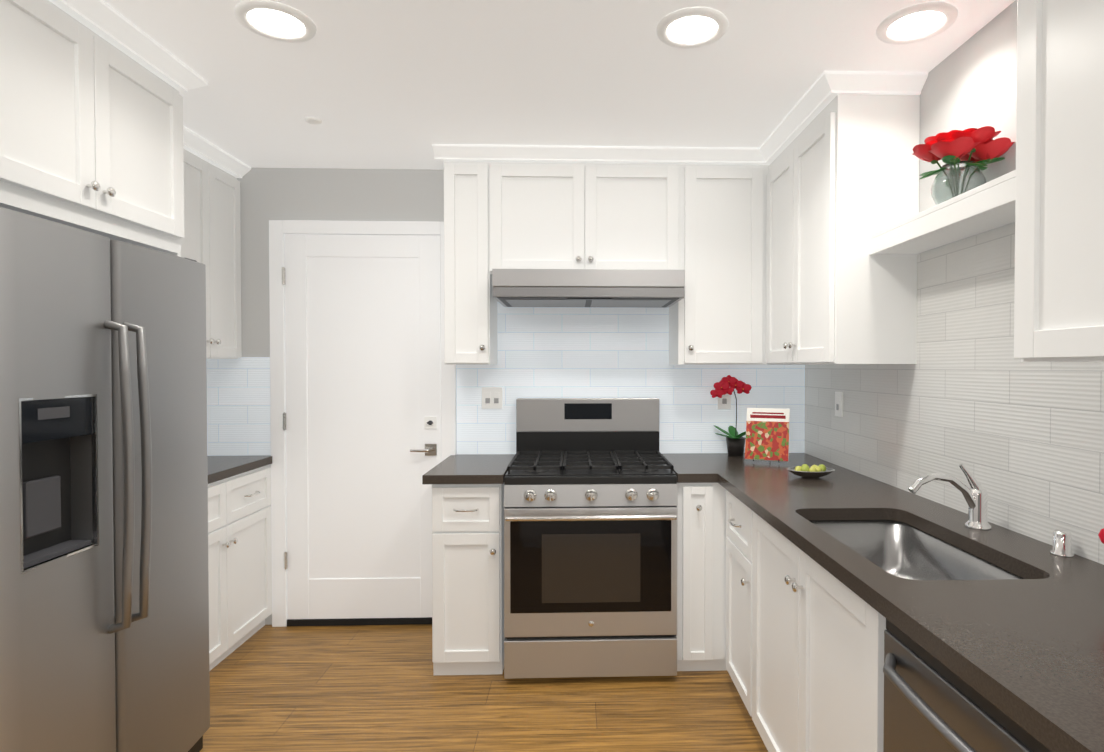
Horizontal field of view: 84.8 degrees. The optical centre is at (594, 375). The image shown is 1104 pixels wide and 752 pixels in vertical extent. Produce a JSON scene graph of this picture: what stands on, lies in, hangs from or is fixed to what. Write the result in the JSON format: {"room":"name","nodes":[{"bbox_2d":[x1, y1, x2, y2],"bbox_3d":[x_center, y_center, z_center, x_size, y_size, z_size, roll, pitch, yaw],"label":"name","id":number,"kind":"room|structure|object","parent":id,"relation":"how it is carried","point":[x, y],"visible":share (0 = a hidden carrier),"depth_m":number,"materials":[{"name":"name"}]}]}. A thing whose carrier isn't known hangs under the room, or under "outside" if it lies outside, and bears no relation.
{"room":"kitchen","nodes":[
{"label":"kitchen","id":0,"kind":"room"},
{"bbox_2d":[219,168,666,624],"bbox_3d":[-0.556,0.114,3.320,3.640,2.450,0.100,0,1,-2],"label":"wall","id":1,"kind":"structure","parent":0,"point":[319,194],"depth_m":3.22,"materials":[{"name":"grey paint"}]},
{"bbox_2d":[282,234,440,626],"bbox_3d":[-1.241,0.294,3.205,0.831,2.091,0.081,0,1,-2],"label":"door","id":2,"kind":"structure","parent":1,"relation":"in","point":[362,421],"depth_m":3.23,"materials":[{"name":"white paint"}]},
{"bbox_2d":[269,220,455,626],"bbox_3d":[-1.236,0.257,3.232,0.975,2.165,0.030,0,1,-2],"label":"door frame","id":3,"kind":"structure","parent":1,"relation":"attached to","point":[279,230],"depth_m":3.21,"materials":[{"name":"white paint"}]},
{"bbox_2d":[440,156,503,364],"bbox_3d":[-0.600,-0.554,3.092,0.280,0.992,0.327,0,1,-2],"label":"upper cabinet","id":4,"kind":"object","parent":1,"relation":"attached to","point":[473,191],"depth_m":2.93,"materials":[{"name":"white wood"}]},
{"bbox_2d":[206,302,804,455],"bbox_3d":[-0.554,-0.043,3.263,3.438,0.935,0.008,0,1,-2],"label":"backsplash","id":5,"kind":"structure","parent":1,"relation":"attached to","point":[583,352],"depth_m":3.27,"materials":[{"name":"tile"}]},
{"bbox_2d":[481,387,502,408],"bbox_3d":[-0.554,0.119,3.256,0.115,0.118,0.010,0,1,-2],"label":"outlet","id":6,"kind":"object","parent":5,"relation":"attached to","point":[491,397],"visible":1,"depth_m":3.25,"materials":[{"name":"white plastic"}]},
{"bbox_2d":[717,394,730,408],"bbox_3d":[0.711,0.124,3.300,0.075,0.118,0.010,0,1,-2],"label":"electrical outlet","id":7,"kind":"object","parent":5,"relation":"attached to","point":[724,402],"visible":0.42,"depth_m":3.30,"materials":[{"name":"white plastic"}]},
{"bbox_2d":[504,156,683,364],"bbox_3d":[-0.081,-0.554,3.110,0.985,0.992,0.327,0,1,-2],"label":"upper cabinet","id":8,"kind":"object","parent":1,"relation":"attached to","point":[583,212],"depth_m":2.95,"materials":[{"name":"white wood"}]},
{"bbox_2d":[492,269,684,307],"bbox_3d":[-0.034,-0.430,3.026,0.890,0.134,0.487,0,1,-2],"label":"range hood","id":9,"kind":"object","parent":8,"relation":"attached to","point":[645,288],"visible":1,"depth_m":2.79,"materials":[{"name":"silver metal"}]},
{"bbox_2d":[660,148,768,364],"bbox_3d":[0.606,-0.583,3.132,0.507,1.048,0.327,0,1,-2],"label":"upper cabinet","id":10,"kind":"object","parent":1,"relation":"attached to","point":[696,215],"depth_m":2.98,"materials":[{"name":"white wood"}]},
{"bbox_2d":[199,624,767,751],"bbox_3d":[-0.446,1.428,0.091,3.640,0.080,6.600,0,1,-2],"label":"floor","id":11,"kind":"structure","parent":0,"point":[371,688],"depth_m":2.47,"materials":[{"name":"brown wood"}]},
{"bbox_2d":[0,207,209,751],"bbox_3d":[-1.742,0.479,1.728,0.860,1.768,0.908,0,1,-2],"label":"refrigerator","id":12,"kind":"object","parent":11,"relation":"on","point":[104,609],"visible":1,"depth_m":1.68,"materials":[{"name":"grey metal"}]},
{"bbox_2d":[208,464,271,670],"bbox_3d":[-1.960,0.911,2.720,0.587,0.874,1.020,0,1,-2],"label":"base cabinet","id":13,"kind":"object","parent":11,"relation":"on","point":[240,557],"visible":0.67,"depth_m":2.91,"materials":[{"name":"white wood"}]},
{"bbox_2d":[207,455,271,483],"bbox_3d":[-1.971,0.453,2.709,0.550,0.040,1.014,0,1,-2],"label":"countertop","id":14,"kind":"structure","parent":13,"relation":"on","point":[220,467],"depth_m":2.96,"materials":[{"name":"stone"}]},
{"bbox_2d":[432,483,504,674],"bbox_3d":[-0.579,0.907,2.957,0.308,0.874,0.641,0,1,-2],"label":"base cabinet","id":15,"kind":"object","parent":11,"relation":"on","point":[468,637],"visible":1,"depth_m":2.68,"materials":[{"name":"white wood"}]},
{"bbox_2d":[422,454,514,483],"bbox_3d":[-0.587,0.449,2.951,0.352,0.040,0.625,0,1,-2],"label":"countertop","id":16,"kind":"structure","parent":15,"relation":"on","point":[475,469],"depth_m":2.76,"materials":[{"name":"stone"}]},
{"bbox_2d":[504,398,677,678],"bbox_3d":[-0.025,0.734,2.922,0.758,1.222,0.710,0,1,-2],"label":"range","id":17,"kind":"object","parent":11,"relation":"on","point":[590,536],"visible":1,"depth_m":2.63,"materials":[{"name":"silver metal"}]},
{"bbox_2d":[676,483,726,670],"bbox_3d":[0.766,0.907,2.996,0.814,0.874,0.654,0,1,-2],"label":"base cabinet","id":18,"kind":"object","parent":11,"relation":"on","point":[701,611],"visible":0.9,"depth_m":2.70,"materials":[{"name":"white wood"}]},
{"bbox_2d":[726,490,752,715],"bbox_3d":[0.867,0.914,2.489,0.647,0.874,0.458,0,1,-2],"label":"base cabinet","id":19,"kind":"object","parent":11,"relation":"on","point":[739,539],"visible":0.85,"depth_m":2.44,"materials":[{"name":"white wood"}]},
{"bbox_2d":[752,511,886,751],"bbox_3d":[0.892,0.925,1.789,0.644,0.874,0.938,0,1,-2],"label":"base cabinet","id":20,"kind":"object","parent":11,"relation":"on","point":[817,657],"visible":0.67,"depth_m":1.72,"materials":[{"name":"white wood"}]},
{"bbox_2d":[883,619,1050,751],"bbox_3d":[0.899,0.938,1.011,0.650,0.872,0.590,0,1,-2],"label":"dishwasher","id":21,"kind":"object","parent":11,"relation":"on","point":[932,703],"visible":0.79,"depth_m":1.10,"materials":[{"name":"grey metal"}]},
{"bbox_3d":[0.419,0.946,0.365,1.687,0.874,0.653,0,1,-2],"label":"cabinet","id":22,"kind":"object","parent":11,"relation":"on","visible":0},
{"bbox_2d":[662,454,681,482],"bbox_3d":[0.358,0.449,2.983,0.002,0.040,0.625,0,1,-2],"label":"countertop","id":23,"kind":"structure","parent":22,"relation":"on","point":[677,469],"depth_m":2.78,"materials":[{"name":"stone"}]},
{"bbox_2d":[682,453,1103,751],"bbox_3d":[0.886,0.469,1.668,0.650,0.040,3.290,0,1,-2],"label":"countertop","id":24,"kind":"structure","parent":22,"relation":"on","point":[1026,653],"depth_m":1.25,"materials":[{"name":"stone"}]},
{"bbox_2d":[710,375,751,456],"bbox_3d":[0.718,0.210,3.198,0.220,0.430,0.210,0,1,-2],"label":"orchid pot","id":25,"kind":"object","parent":24,"relation":"on","point":[735,441],"visible":0.98,"depth_m":3.18,"materials":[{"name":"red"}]},
{"bbox_2d":[786,464,834,477],"bbox_3d":[0.925,0.407,2.584,0.208,0.053,0.150,0,1,-2],"label":"fruit bowl","id":26,"kind":"object","parent":24,"relation":"on","point":[812,471],"visible":1,"depth_m":2.55,"materials":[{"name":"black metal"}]},
{"bbox_2d":[808,520,1023,579],"bbox_3d":[0.851,0.576,1.683,0.430,0.174,0.740,0,1,-2],"label":"sink","id":27,"kind":"object","parent":24,"relation":"in","point":[900,549],"visible":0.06,"depth_m":1.97,"materials":[{"name":"silver metal"}]},
{"bbox_2d":[908,464,991,529],"bbox_3d":[1.032,0.353,1.762,0.271,0.186,0.096,0,1,-2],"label":"faucet","id":28,"kind":"object","parent":24,"relation":"on","point":[975,495],"visible":1,"depth_m":1.76,"materials":[{"name":"silver metal"}]},
{"bbox_2d":[1050,529,1073,556],"bbox_3d":[1.181,0.420,1.522,0.048,0.060,0.048,0,1,-2],"label":"air gap","id":29,"kind":"object","parent":24,"relation":"on","point":[1062,542],"visible":1,"depth_m":1.51,"materials":[{"name":"silver metal"}]},
{"bbox_2d":[1098,528,1103,543],"bbox_3d":[1.151,0.232,1.037,0.179,0.451,0.470,0,1,-2],"label":"orchid","id":30,"kind":"object","parent":24,"relation":"on","point":[1101,534],"visible":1,"depth_m":1.26,"materials":[{"name":"red plant"}]},
{"bbox_2d":[49,0,1014,169],"bbox_3d":[-0.446,-1.102,0.053,3.640,0.080,6.600,0,1,-2],"label":"ceiling","id":31,"kind":"structure","parent":0,"point":[388,84],"depth_m":2.15,"materials":[{"name":"white paint"}]},
{"bbox_2d":[234,0,316,42],"bbox_3d":[-0.977,-1.084,1.851,0.224,0.010,0.224,0,1,-2],"label":"recessed light","id":32,"kind":"object","parent":31,"relation":"in","point":[273,20],"visible":1,"depth_m":1.84,"materials":[{"name":"white plastic"}]},
{"bbox_2d":[305,116,321,124],"bbox_3d":[-1.207,-1.094,2.587,0.068,0.012,0.068,0,1,-2],"label":"smoke detector","id":33,"kind":"object","parent":31,"relation":"attached to","point":[313,120],"visible":0.96,"depth_m":2.58,"materials":[{"name":"white plastic"}]},
{"bbox_2d":[656,7,728,48],"bbox_3d":[0.306,-1.085,1.888,0.224,0.010,0.224,0,1,-2],"label":"recessed light","id":34,"kind":"object","parent":31,"relation":"in","point":[692,27],"visible":1,"depth_m":1.88,"materials":[{"name":"white"}]},
{"bbox_2d":[876,2,957,44],"bbox_3d":[0.994,-1.084,1.863,0.224,0.010,0.224,0,1,-2],"label":"recessed light","id":35,"kind":"object","parent":31,"relation":"in","point":[917,23],"visible":1,"depth_m":1.85,"materials":[{"name":"white plastic"}]},
{"bbox_2d":[811,0,1103,564],"bbox_3d":[1.323,0.162,0.132,0.100,2.450,6.400,0,1,-2],"label":"wall","id":36,"kind":"structure","parent":0,"point":[970,82],"depth_m":1.90,"materials":[{"name":"grey paint"}]},
{"bbox_2d":[759,71,927,364],"bbox_3d":[0.992,-0.577,2.737,0.379,1.048,1.136,0,1,-2],"label":"upper cabinet","id":37,"kind":"object","parent":36,"relation":"attached to","point":[842,180],"visible":1,"depth_m":2.23,"materials":[{"name":"white wood"}]},
{"bbox_2d":[869,170,1015,254],"bbox_3d":[1.118,-0.475,1.766,0.181,0.075,0.916,0,1,-2],"label":"wall shelf","id":38,"kind":"object","parent":36,"relation":"attached to","point":[988,206],"visible":0.56,"depth_m":1.79,"materials":[{"name":"white wood"}]},
{"bbox_2d":[912,126,1013,204],"bbox_3d":[1.112,-0.635,1.835,0.269,0.240,0.244,0,1,-2],"label":"flower arrangement","id":39,"kind":"object","parent":38,"relation":"on","point":[966,156],"visible":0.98,"depth_m":1.78,"materials":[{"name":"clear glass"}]},
{"bbox_2d":[804,224,1103,563],"bbox_3d":[1.217,0.005,1.673,0.008,0.887,3.291,0,1,-2],"label":"backsplash","id":40,"kind":"structure","parent":36,"relation":"attached to","point":[1021,442],"depth_m":1.90,"materials":[{"name":"tile"}]},
{"bbox_2d":[835,392,842,416],"bbox_3d":[1.167,0.135,2.883,0.010,0.118,0.075,0,1,-2],"label":"electrical outlet","id":41,"kind":"object","parent":40,"relation":"attached to","point":[838,404],"visible":1,"depth_m":2.87,"materials":[{"name":"white plastic"}]},
{"bbox_2d":[1014,0,1103,361],"bbox_3d":[1.066,-0.548,0.858,0.358,1.047,0.890,0,1,-2],"label":"upper cabinet","id":42,"kind":"object","parent":36,"relation":"attached to","point":[1059,266],"visible":1,"depth_m":1.19,"materials":[{"name":"white wood"}]},
{"bbox_3d":[-2.215,0.164,0.012,0.100,2.450,6.400,0,1,-2],"label":"wall","id":43,"kind":"structure","parent":0,"visible":0},
{"bbox_2d":[0,0,207,256],"bbox_3d":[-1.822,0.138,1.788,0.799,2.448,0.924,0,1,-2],"label":"upper cabinet","id":44,"kind":"object","parent":43,"relation":"attached to","point":[91,130],"visible":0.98,"depth_m":1.77,"materials":[{"name":"white wood"}]},
{"bbox_2d":[181,126,250,358],"bbox_3d":[-2.030,-0.591,2.682,0.444,1.018,1.045,0,1,-2],"label":"upper cabinet","id":45,"kind":"object","parent":43,"relation":"attached to","point":[211,240],"visible":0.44,"depth_m":2.98,"materials":[{"name":"white wood"}]},
{"bbox_3d":[0.846,0.342,3.005,0.146,0.167,0.206,0,1,-2],"label":"easel","id":46,"kind":"object","parent":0,"visible":0},
{"bbox_2d":[745,408,789,461],"bbox_3d":[0.855,0.288,2.982,0.205,0.253,0.091,0,1,22],"label":"cookbook","id":47,"kind":"object","parent":46,"relation":"on","point":[773,460],"visible":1,"depth_m":2.95,"materials":[{"name":"white paper"}]},
{"bbox_2d":[750,412,785,418],"bbox_3d":[0.862,0.196,2.997,0.170,0.029,0.009,0,1,22],"label":"title text","id":48,"kind":"object","parent":47,"relation":"attached to","point":[769,416],"visible":1,"depth_m":3.00,"materials":[{"name":"red paper"}]}
]}

